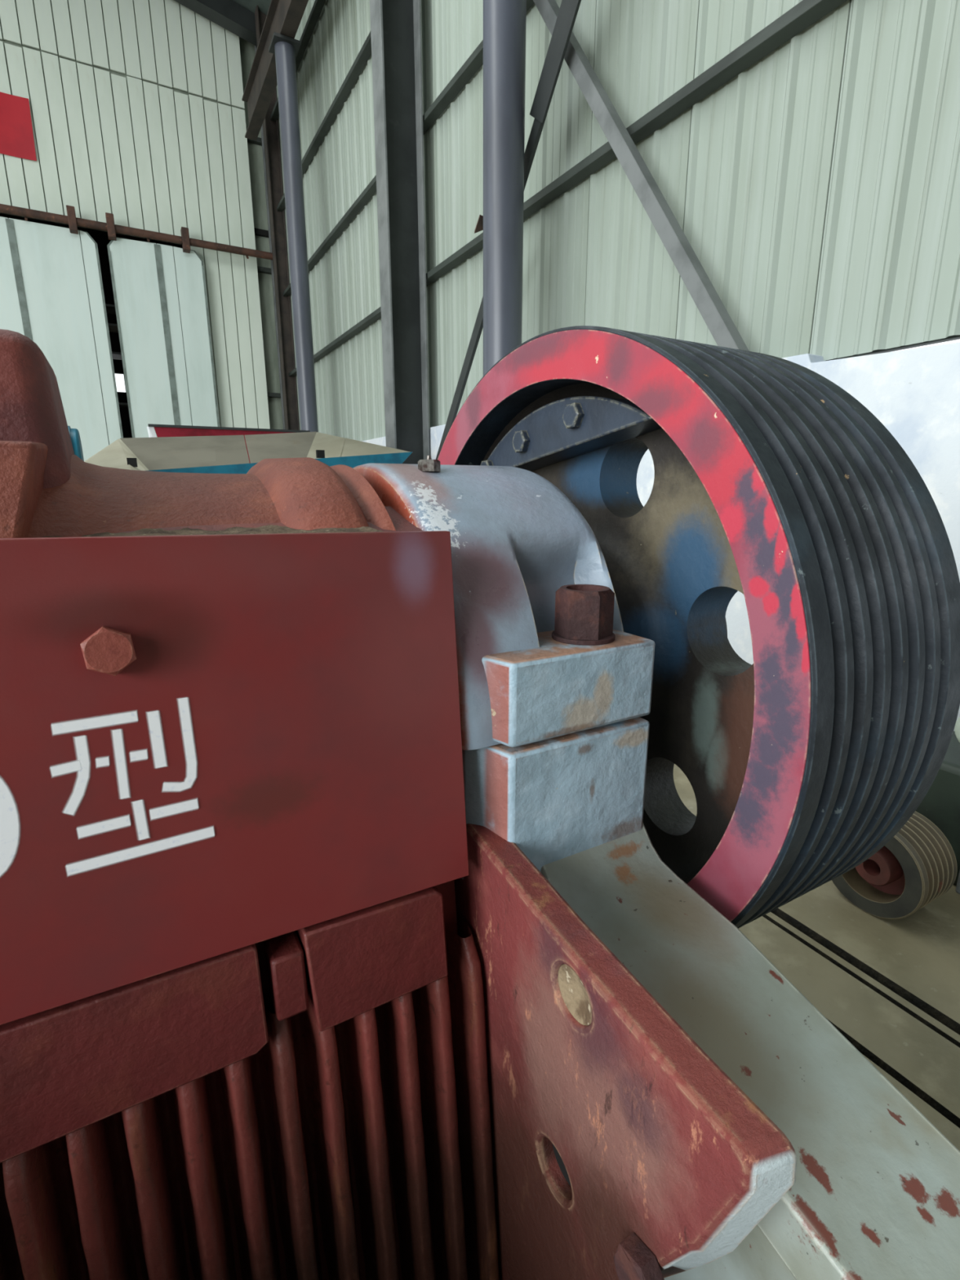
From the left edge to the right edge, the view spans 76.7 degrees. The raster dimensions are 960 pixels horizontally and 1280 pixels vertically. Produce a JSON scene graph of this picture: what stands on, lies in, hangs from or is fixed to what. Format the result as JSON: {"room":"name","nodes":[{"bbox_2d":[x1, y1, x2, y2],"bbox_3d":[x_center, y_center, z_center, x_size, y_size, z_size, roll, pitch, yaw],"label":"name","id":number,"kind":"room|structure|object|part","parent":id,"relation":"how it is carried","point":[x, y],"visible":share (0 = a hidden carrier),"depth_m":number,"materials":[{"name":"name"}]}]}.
{"room":"workspace","nodes":[
{"label":"workspace","id":0,"kind":"room"},
{"bbox_2d":[0,213,268,438],"bbox_3d":[-7.403,-5.014,12.932,5.900,6.600,2.970,-8,16,-29],"label":"wall","id":1,"kind":"structure","parent":0,"point":[100,237],"depth_m":13.35,"materials":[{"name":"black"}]},
{"bbox_2d":[0,0,280,428],"bbox_3d":[-11.641,-6.646,8.272,17.250,12.000,0.219,-8,16,-29],"label":"wall","id":2,"kind":"structure","parent":0,"point":[137,108],"depth_m":10.84,"materials":[{"name":"metal"}]},
{"bbox_3d":[-7.769,-11.012,9.356,0.234,2.850,0.030,-8,16,-29],"label":"wall panel","id":3,"kind":"part","parent":2,"relation":"part of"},
{"bbox_3d":[-7.979,-8.378,9.876,0.234,2.470,0.030,-8,16,-29],"label":"wall panel","id":4,"kind":"part","parent":2,"relation":"part of","materials":[{"name":"white metal"}]},
{"bbox_3d":[-7.557,-11.052,9.472,0.234,2.850,0.030,-8,16,-29],"label":"wall panel","id":5,"kind":"part","parent":2,"relation":"part of","materials":[{"name":"white metal"}]},
{"bbox_3d":[-7.765,-8.395,9.996,0.234,2.470,0.030,-8,16,-29],"label":"wall panel","id":6,"kind":"part","parent":2,"relation":"part of","materials":[{"name":"white metal"}]},
{"bbox_2d":[0,92,36,160],"bbox_3d":[-8.298,-8.369,9.635,1.980,0.890,0.028,-8,16,-29],"label":"banner","id":7,"kind":"object","parent":2,"relation":"attached to","point":[16,135],"visible":1,"depth_m":10.01,"materials":[{"name":"red fabric"}]},
{"bbox_3d":[-7.555,-8.419,10.121,0.234,2.470,0.030,-8,16,-29],"label":"wall panel","id":8,"kind":"part","parent":2,"relation":"part of","materials":[{"name":"white metal"}]},
{"bbox_3d":[-7.344,-11.088,9.590,0.234,2.850,0.030,-8,16,-29],"label":"wall panel","id":9,"kind":"part","parent":2,"relation":"part of","materials":[{"name":"white metal"}]},
{"bbox_3d":[-7.338,-8.463,10.229,0.234,2.470,0.030,-8,16,-29],"label":"wall panel","id":10,"kind":"part","parent":2,"relation":"part of","materials":[{"name":"white metal"}]},
{"bbox_3d":[-7.130,-11.110,9.708,0.234,2.850,0.030,-8,16,-29],"label":"wall panel","id":11,"kind":"part","parent":2,"relation":"part of","materials":[{"name":"white metal"}]},
{"bbox_3d":[-7.128,-8.503,10.350,0.234,2.470,0.030,-8,16,-29],"label":"wall panel","id":12,"kind":"part","parent":2,"relation":"part of","materials":[{"name":"white metal"}]},
{"bbox_3d":[-6.917,-11.136,9.827,0.234,2.850,0.030,-8,16,-29],"label":"wall panel","id":13,"kind":"part","parent":2,"relation":"part of","materials":[{"name":"white metal"}]},
{"bbox_3d":[-6.914,-8.518,10.470,0.234,2.470,0.030,-8,16,-29],"label":"wall panel","id":14,"kind":"part","parent":2,"relation":"part of","materials":[{"name":"white metal"}]},
{"bbox_3d":[-6.704,-11.162,9.947,0.234,2.850,0.030,-8,16,-29],"label":"wall panel","id":15,"kind":"part","parent":2,"relation":"part of","materials":[{"name":"white metal"}]},
{"bbox_3d":[-6.700,-8.546,10.588,0.234,2.470,0.030,-8,16,-29],"label":"wall panel","id":16,"kind":"part","parent":2,"relation":"part of","materials":[{"name":"white metal"}]},
{"bbox_3d":[-6.488,-11.197,10.058,0.234,2.850,0.030,-8,16,-29],"label":"wall panel","id":17,"kind":"part","parent":2,"relation":"part of","materials":[{"name":"white metal"}]},
{"bbox_3d":[-6.484,-8.571,10.702,0.234,2.470,0.030,-8,16,-29],"label":"wall panel","id":18,"kind":"part","parent":2,"relation":"part of","materials":[{"name":"white metal"}]},
{"bbox_3d":[-6.276,-11.229,10.177,0.234,2.850,0.030,-8,16,-29],"label":"wall panel","id":19,"kind":"part","parent":2,"relation":"part of","materials":[{"name":"white metal"}]},
{"bbox_3d":[-6.274,-8.587,10.829,0.234,2.470,0.030,-8,16,-29],"label":"wall panel","id":20,"kind":"part","parent":2,"relation":"part of","materials":[{"name":"white metal"}]},
{"bbox_3d":[-6.063,-11.249,10.299,0.234,2.850,0.030,-8,16,-29],"label":"wall panel","id":21,"kind":"part","parent":2,"relation":"part of","materials":[{"name":"white metal"}]},
{"bbox_2d":[0,204,272,461],"bbox_3d":[-7.195,-4.391,11.059,7.120,6.120,0.382,-8,16,-29],"label":"door","id":22,"kind":"structure","parent":2,"relation":"in","point":[51,291],"depth_m":10.66,"materials":[{"name":"white metal"}]},
{"bbox_3d":[-8.175,-4.117,10.537,0.838,5.800,0.024,-8,16,-29],"label":"panel","id":23,"kind":"part","parent":22,"relation":"part of","materials":[{"name":"white metal"}]},
{"bbox_3d":[-6.851,-4.298,11.267,0.203,5.800,0.024,-8,16,-29],"label":"panel","id":24,"kind":"part","parent":22,"relation":"part of","materials":[{"name":"white metal"}]},
{"bbox_3d":[-7.199,-7.183,10.375,7.120,0.370,0.382,-8,16,-29],"label":"door rail","id":25,"kind":"part","parent":22,"relation":"part of","materials":[{"name":"brown metal"}]},
{"bbox_2d":[106,236,219,437],"bbox_3d":[-5.925,-4.417,11.790,1.565,5.820,0.085,-8,16,-29],"label":"door","id":26,"kind":"structure","parent":22,"relation":"hanging from","point":[159,291],"depth_m":11.44,"materials":[{"name":"white metal"}]},
{"bbox_3d":[-6.242,-4.381,11.602,0.753,5.800,0.024,-8,16,-29],"label":"panel","id":27,"kind":"part","parent":26,"relation":"part of","materials":[{"name":"white metal"}]},
{"bbox_3d":[-5.792,-4.442,11.850,0.258,5.800,0.024,-8,16,-29],"label":"panel","id":28,"kind":"part","parent":26,"relation":"part of","materials":[{"name":"white metal"}]},
{"bbox_3d":[-5.470,-4.486,12.027,0.458,5.800,0.024,-8,16,-29],"label":"panel","id":29,"kind":"part","parent":26,"relation":"part of","materials":[{"name":"white metal"}]},
{"bbox_3d":[-6.059,-8.645,10.936,0.234,2.470,0.030,-8,16,-29],"label":"wall panel","id":30,"kind":"part","parent":2,"relation":"part of","materials":[{"name":"white metal"}]},
{"bbox_3d":[-5.848,-11.283,10.412,0.234,2.850,0.030,-8,16,-29],"label":"wall panel","id":31,"kind":"part","parent":2,"relation":"part of","materials":[{"name":"white metal"}]},
{"bbox_3d":[-5.846,-8.668,11.057,0.234,2.470,0.030,-8,16,-29],"label":"wall panel","id":32,"kind":"part","parent":2,"relation":"part of","materials":[{"name":"white metal"}]},
{"bbox_3d":[-5.635,-11.307,10.533,0.234,2.850,0.030,-8,16,-29],"label":"wall panel","id":33,"kind":"part","parent":2,"relation":"part of","materials":[{"name":"white metal"}]},
{"bbox_3d":[-5.631,-8.692,11.173,0.234,2.470,0.030,-8,16,-29],"label":"wall panel","id":34,"kind":"part","parent":2,"relation":"part of","materials":[{"name":"white metal"}]},
{"bbox_3d":[-5.421,-11.343,10.647,0.234,2.850,0.030,-8,16,-29],"label":"wall panel","id":35,"kind":"part","parent":2,"relation":"part of","materials":[{"name":"white metal"}]},
{"bbox_3d":[-5.416,-8.700,11.294,0.234,2.470,0.030,-8,16,-29],"label":"wall panel","id":36,"kind":"part","parent":2,"relation":"part of","materials":[{"name":"white metal"}]},
{"bbox_3d":[-5.209,-11.367,10.769,0.234,2.850,0.030,-8,16,-29],"label":"wall panel","id":37,"kind":"part","parent":2,"relation":"part of","materials":[{"name":"white metal"}]},
{"bbox_3d":[-5.203,-8.750,11.407,0.234,2.470,0.030,-8,16,-29],"label":"wall panel","id":38,"kind":"part","parent":2,"relation":"part of","materials":[{"name":"white metal"}]},
{"bbox_3d":[-5.412,-4.668,12.285,0.234,5.830,0.030,-8,16,-29],"label":"wall panel","id":39,"kind":"part","parent":2,"relation":"part of","materials":[{"name":"white metal"}]},
{"bbox_3d":[-4.993,-11.394,10.883,0.234,2.850,0.030,-8,16,-29],"label":"wall panel","id":40,"kind":"part","parent":2,"relation":"part of","materials":[{"name":"white metal"}]},
{"bbox_3d":[-4.990,-8.762,11.530,0.234,2.470,0.030,-8,16,-29],"label":"wall panel","id":41,"kind":"part","parent":2,"relation":"part of","materials":[{"name":"white metal"}]},
{"bbox_3d":[-5.199,-4.697,12.403,0.234,5.830,0.030,-8,16,-29],"label":"wall panel","id":42,"kind":"part","parent":2,"relation":"part of","materials":[{"name":"white metal"}]},
{"bbox_3d":[-4.783,-11.420,11.008,0.234,2.850,0.030,-8,16,-29],"label":"wall panel","id":43,"kind":"part","parent":2,"relation":"part of","materials":[{"name":"white metal"}]},
{"bbox_3d":[-4.778,-8.801,11.647,0.234,2.470,0.030,-8,16,-29],"label":"wall panel","id":44,"kind":"part","parent":2,"relation":"part of","materials":[{"name":"white metal"}]},
{"bbox_3d":[-4.987,-4.727,12.523,0.234,5.830,0.030,-8,16,-29],"label":"wall panel","id":45,"kind":"part","parent":2,"relation":"part of","materials":[{"name":"white metal"}]},
{"bbox_3d":[-4.568,-11.447,11.122,0.234,2.850,0.030,-8,16,-29],"label":"wall panel","id":46,"kind":"part","parent":2,"relation":"part of","materials":[{"name":"white metal"}]},
{"bbox_3d":[-4.564,-8.834,11.763,0.234,2.470,0.030,-8,16,-29],"label":"wall panel","id":47,"kind":"part","parent":2,"relation":"part of","materials":[{"name":"white metal"}]},
{"bbox_3d":[-4.774,-4.756,12.641,0.234,5.830,0.030,-8,16,-29],"label":"wall panel","id":48,"kind":"part","parent":2,"relation":"part of","materials":[{"name":"white metal"}]},
{"bbox_3d":[-4.559,-4.784,12.756,0.234,5.830,0.030,-8,16,-29],"label":"wall panel","id":49,"kind":"part","parent":2,"relation":"part of","materials":[{"name":"white metal"}]},
{"bbox_2d":[232,0,271,14],"bbox_3d":[-6.510,-10.099,-1.536,17.600,3.952,28.000,-8,16,-29],"label":"ceiling","id":50,"kind":"structure","parent":0,"point":[251,5],"depth_m":10.71,"materials":[{"name":"grey metal"}]},
{"bbox_2d":[173,0,257,46],"bbox_3d":[-8.009,-11.531,8.660,9.100,2.302,0.300,-8,16,-29],"label":"beam","id":51,"kind":"structure","parent":50,"relation":"attached to","point":[228,15],"depth_m":10.74,"materials":[{"name":"metal"}]},
{"bbox_2d":[239,36,283,429],"bbox_3d":[-4.479,-7.416,12.425,0.670,11.500,0.040,-8,16,-29],"label":"wall","id":52,"kind":"structure","parent":0,"point":[247,53],"depth_m":12.38,"materials":[{"name":"grey metal"}]},
{"bbox_2d":[270,0,959,730],"bbox_3d":[1.125,-5.051,3.565,0.270,11.111,23.000,-8,16,-29],"label":"wall","id":53,"kind":"structure","parent":0,"point":[806,153],"depth_m":3.69,"materials":[{"name":"white metal"}]},
{"bbox_3d":[-3.692,-8.116,11.530,0.036,8.940,0.954,-8,16,-29],"label":"wall panel","id":54,"kind":"part","parent":53,"relation":"part of","materials":[{"name":"grey metal"}]},
{"bbox_3d":[-3.219,-7.914,10.720,0.036,8.940,0.954,-8,16,-29],"label":"wall panel","id":55,"kind":"part","parent":53,"relation":"part of","materials":[{"name":"grey metal"}]},
{"bbox_3d":[-2.745,-7.711,9.910,0.036,8.940,0.954,-8,16,-29],"label":"wall panel","id":56,"kind":"part","parent":53,"relation":"part of","materials":[{"name":"white metal"}]},
{"bbox_3d":[-2.271,-7.512,9.099,0.036,8.940,0.954,-8,16,-29],"label":"wall panel","id":57,"kind":"part","parent":53,"relation":"part of","materials":[{"name":"white metal"}]},
{"bbox_3d":[-1.797,-7.322,8.286,0.036,8.940,0.954,-8,16,-29],"label":"wall panel","id":58,"kind":"part","parent":53,"relation":"part of","materials":[{"name":"white metal"}]},
{"bbox_3d":[-1.324,-7.119,7.476,0.036,8.940,0.954,-8,16,-29],"label":"wall panel","id":59,"kind":"part","parent":53,"relation":"part of","materials":[{"name":"white metal"}]},
{"bbox_3d":[-0.850,-6.917,6.666,0.036,8.940,0.954,-8,16,-29],"label":"wall panel","id":60,"kind":"part","parent":53,"relation":"part of","materials":[{"name":"white metal"}]},
{"bbox_3d":[-0.376,-6.718,5.855,0.036,8.940,0.954,-8,16,-29],"label":"wall panel","id":61,"kind":"part","parent":53,"relation":"part of","materials":[{"name":"white metal"}]},
{"bbox_3d":[0.097,-6.524,5.043,0.036,8.940,0.954,-8,16,-29],"label":"wall panel","id":62,"kind":"part","parent":53,"relation":"part of","materials":[{"name":"white metal"}]},
{"bbox_3d":[0.571,-6.321,4.233,0.036,8.940,0.954,-8,16,-29],"label":"wall panel","id":63,"kind":"part","parent":53,"relation":"part of","materials":[{"name":"white metal"}]},
{"bbox_2d":[533,0,748,351],"bbox_3d":[0.676,-3.826,4.065,0.086,4.859,3.540,-8,16,-29],"label":"diagonal brace","id":64,"kind":"object","parent":53,"relation":"attached to","point":[705,297],"visible":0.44,"depth_m":3.66,"materials":[{"name":"grey metal"}]},
{"bbox_3d":[1.045,-6.128,3.421,0.036,8.940,0.954,-8,16,-29],"label":"wall panel","id":65,"kind":"part","parent":53,"relation":"part of","materials":[{"name":"white metal"}]},
{"bbox_3d":[1.518,-5.925,2.611,0.036,8.940,0.954,-8,16,-29],"label":"wall panel","id":66,"kind":"part","parent":53,"relation":"part of","materials":[{"name":"white metal"}]},
{"bbox_3d":[1.992,-5.730,1.799,0.036,8.940,0.954,-8,16,-29],"label":"wall panel","id":67,"kind":"part","parent":53,"relation":"part of","materials":[{"name":"white metal"}]},
{"bbox_2d":[673,764,959,1151],"bbox_3d":[-8.412,-0.120,6.894,20.000,0.033,40.000,-8,16,-29],"label":"floor","id":68,"kind":"structure","parent":0,"point":[891,988],"depth_m":1.93,"materials":[{"name":"concrete"}]},
{"bbox_2d":[67,426,84,461],"bbox_3d":[-2.833,-0.489,4.203,0.335,1.955,0.330,-8,16,-29],"label":"motor","id":69,"kind":"object","parent":68,"relation":"on","point":[74,434],"visible":0.06,"depth_m":3.97,"materials":[{"name":"teal paint"}]},
{"bbox_2d":[105,303,128,408],"bbox_3d":[-7.525,-4.459,12.979,1.400,5.500,0.600,-8,16,-29],"label":"rack","id":70,"kind":"object","parent":68,"relation":"on","point":[110,308],"visible":0.16,"depth_m":12.49,"materials":[{"name":"grey metal"}]},
{"bbox_2d":[105,303,115,314],"bbox_3d":[-7.528,-6.761,12.414,1.400,0.040,0.600,-8,16,-29],"label":"shelf","id":71,"kind":"object","parent":70,"relation":"attached to","point":[110,308],"depth_m":12.32,"materials":[{"name":"grey metal"}]},
{"bbox_2d":[107,323,118,333],"bbox_3d":[-7.528,-6.421,12.498,1.400,0.040,0.600,-8,16,-29],"label":"shelf","id":72,"kind":"object","parent":70,"relation":"attached to","point":[113,327],"depth_m":12.40,"materials":[{"name":"grey metal"}]},
{"bbox_2d":[111,351,121,359],"bbox_3d":[-7.527,-5.906,12.624,1.400,0.040,0.600,-8,16,-29],"label":"shelf","id":73,"kind":"object","parent":70,"relation":"attached to","point":[116,355],"depth_m":12.49,"materials":[{"name":"grey metal"}]},
{"bbox_2d":[118,402,128,408],"bbox_3d":[-7.526,-4.964,12.855,1.400,0.040,0.600,-8,16,-29],"label":"shelf","id":74,"kind":"object","parent":70,"relation":"attached to","point":[122,405],"depth_m":12.67,"materials":[{"name":"grey metal"}]},
{"bbox_2d":[146,423,310,462],"bbox_3d":[-3.347,-1.721,8.449,2.021,2.327,0.361,-8,16,-29],"label":"tray","id":75,"kind":"object","parent":68,"relation":"on","point":[162,430],"visible":0.27,"depth_m":7.90,"materials":[{"name":"paint"}]},
{"bbox_3d":[-4.145,-2.421,7.819,0.147,0.590,0.328,-5,15,-19],"label":"plate","id":76,"kind":"part","parent":75,"relation":"part of","materials":[{"name":"white paint"}]},
{"bbox_2d":[84,431,413,474],"bbox_3d":[-2.170,-0.997,5.886,2.738,2.140,1.539,-8,16,-29],"label":"hopper","id":77,"kind":"object","parent":68,"relation":"on","point":[225,454],"visible":0.44,"depth_m":5.75,"materials":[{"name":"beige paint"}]},
{"bbox_3d":[-3.157,-1.581,5.170,0.483,0.368,1.443,-12,18,-39],"label":"plate","id":78,"kind":"part","parent":77,"relation":"part of","materials":[{"name":"beige metal"}]},
{"bbox_3d":[-2.697,-1.749,5.672,1.126,0.443,1.069,-8,16,-29],"label":"plate","id":79,"kind":"part","parent":77,"relation":"part of","materials":[{"name":"beige metal"}]},
{"bbox_3d":[-1.641,-1.340,5.242,2.315,0.611,0.070,-8,16,-29],"label":"plate","id":80,"kind":"part","parent":77,"relation":"part of","materials":[{"name":"teal paint"}]},
{"bbox_3d":[-1.928,-1.913,6.081,0.890,0.455,1.069,-8,16,-29],"label":"plate","id":81,"kind":"part","parent":77,"relation":"part of","materials":[{"name":"beige metal"}]},
{"bbox_3d":[-1.554,-1.955,6.202,0.350,0.420,1.152,-2,14,-7],"label":"plate","id":82,"kind":"part","parent":77,"relation":"part of","materials":[{"name":"beige metal"}]},
{"bbox_3d":[-1.190,-1.861,5.905,1.025,0.283,0.516,12,18,41],"label":"plate","id":83,"kind":"part","parent":77,"relation":"part of","materials":[{"name":"beige metal"}]},
{"bbox_2d":[254,45,285,429],"bbox_3d":[-4.179,-6.721,12.528,0.195,10.100,0.230,-8,16,-29],"label":"steel column","id":84,"kind":"structure","parent":68,"relation":"on","point":[255,46],"depth_m":12.31,"materials":[{"name":"grey metal"}]},
{"bbox_2d":[254,4,299,430],"bbox_3d":[-3.899,-6.586,11.973,0.290,10.100,0.320,-8,16,-29],"label":"steel column","id":85,"kind":"structure","parent":68,"relation":"on","point":[271,130],"depth_m":11.76,"materials":[{"name":"black metal"}]},
{"bbox_2d":[268,31,318,432],"bbox_3d":[-2.718,-4.627,9.354,0.480,7.540,0.480,-8,16,-29],"label":"column","id":86,"kind":"structure","parent":68,"relation":"on","point":[285,48],"depth_m":8.88,"materials":[{"name":"metal"}]},
{"bbox_2d":[241,0,308,140],"bbox_3d":[-0.873,-7.849,5.206,0.190,0.670,12.900,-8,16,-29],"label":"beam","id":87,"kind":"structure","parent":86,"relation":"on","point":[283,17],"depth_m":9.24,"materials":[{"name":"metal"}]},
{"bbox_3d":[-2.723,-8.269,8.461,0.360,0.040,0.380,-8,16,-29],"label":"cap plate","id":88,"kind":"part","parent":86,"relation":"part of","materials":[{"name":"metal"}]},
{"bbox_2d":[369,0,429,464],"bbox_3d":[-0.866,-5.203,6.318,0.480,10.100,0.400,-8,16,-29],"label":"steel column","id":89,"kind":"structure","parent":68,"relation":"on","point":[395,24],"depth_m":6.48,"materials":[{"name":"grey metal"}]},
{"bbox_2d":[0,325,959,1279],"bbox_3d":[-0.203,0.471,0.679,1.815,1.762,1.834,-8,16,-29],"label":"jaw crusher","id":90,"kind":"object","parent":68,"relation":"on","point":[365,914],"visible":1,"depth_m":0.68,"materials":[{"name":"red metal"}]},
{"bbox_3d":[-0.391,0.124,0.512,0.840,0.426,0.054,-8,16,-29],"label":"sign plate","id":91,"kind":"part","parent":90,"relation":"part of","materials":[{"name":"red metal"}]},
{"bbox_3d":[-0.360,0.846,0.668,0.839,0.850,0.175,-8,16,-29],"label":"jaw plate","id":92,"kind":"part","parent":90,"relation":"part of","materials":[{"name":"red metal"}]},
{"bbox_3d":[-0.060,0.147,1.104,0.262,0.200,0.736,-8,16,-29],"label":"bearing seat","id":93,"kind":"part","parent":90,"relation":"part of","materials":[{"name":"grey metal"}]},
{"bbox_2d":[551,631,615,645],"bbox_3d":[0.139,-0.006,0.816,0.084,0.006,0.084,-8,16,-29],"label":"washer","id":94,"kind":"object","parent":90,"relation":"in","point":[558,637],"depth_m":0.78,"materials":[{"name":"brown metal"}]},
{"bbox_3d":[0.099,0.703,0.727,0.041,0.887,0.480,-8,16,-29],"label":"cheek plate","id":95,"kind":"part","parent":90,"relation":"part of","materials":[{"name":"red metal"}]},
{"bbox_2d":[483,0,526,376],"bbox_3d":[0.171,-3.418,4.407,0.480,7.540,0.480,-8,16,-29],"label":"column","id":96,"kind":"structure","parent":68,"relation":"on","point":[504,21],"depth_m":4.31,"materials":[{"name":"metal"}]},
{"bbox_2d":[474,214,483,233],"bbox_3d":[0.051,-3.174,4.642,0.149,0.015,0.301,-2,14,-8],"label":"gusset plate","id":97,"kind":"object","parent":96,"relation":"attached to","point":[479,227],"visible":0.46,"depth_m":4.62,"materials":[{"name":"metal"}]},
{"bbox_2d":[435,0,581,459],"bbox_3d":[0.252,-3.328,4.690,0.049,4.206,3.274,-8,16,-29],"label":"diagonal brace","id":98,"kind":"object","parent":96,"relation":"attached to","point":[568,11],"visible":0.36,"depth_m":4.23,"materials":[{"name":"metal"}]},
{"bbox_3d":[0.702,-4.337,3.588,0.016,1.722,1.386,-8,16,-29],"label":"splice plate","id":99,"kind":"part","parent":98,"relation":"part of","materials":[{"name":"metal"}]},
{"bbox_2d":[831,811,956,919],"bbox_3d":[1.500,0.811,2.241,0.226,0.351,0.351,-8,16,-29],"label":"pulley","id":100,"kind":"object","parent":68,"relation":"on","point":[917,865],"visible":0.64,"depth_m":2.14,"materials":[{"name":"metal"}]},
{"bbox_2d":[915,716,959,893],"bbox_3d":[2.005,0.592,2.351,0.500,0.725,0.850,-8,16,-29],"label":"machine","id":101,"kind":"object","parent":68,"relation":"on","point":[940,805],"visible":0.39,"depth_m":2.35,"materials":[{"name":"grey metal"}]}
]}

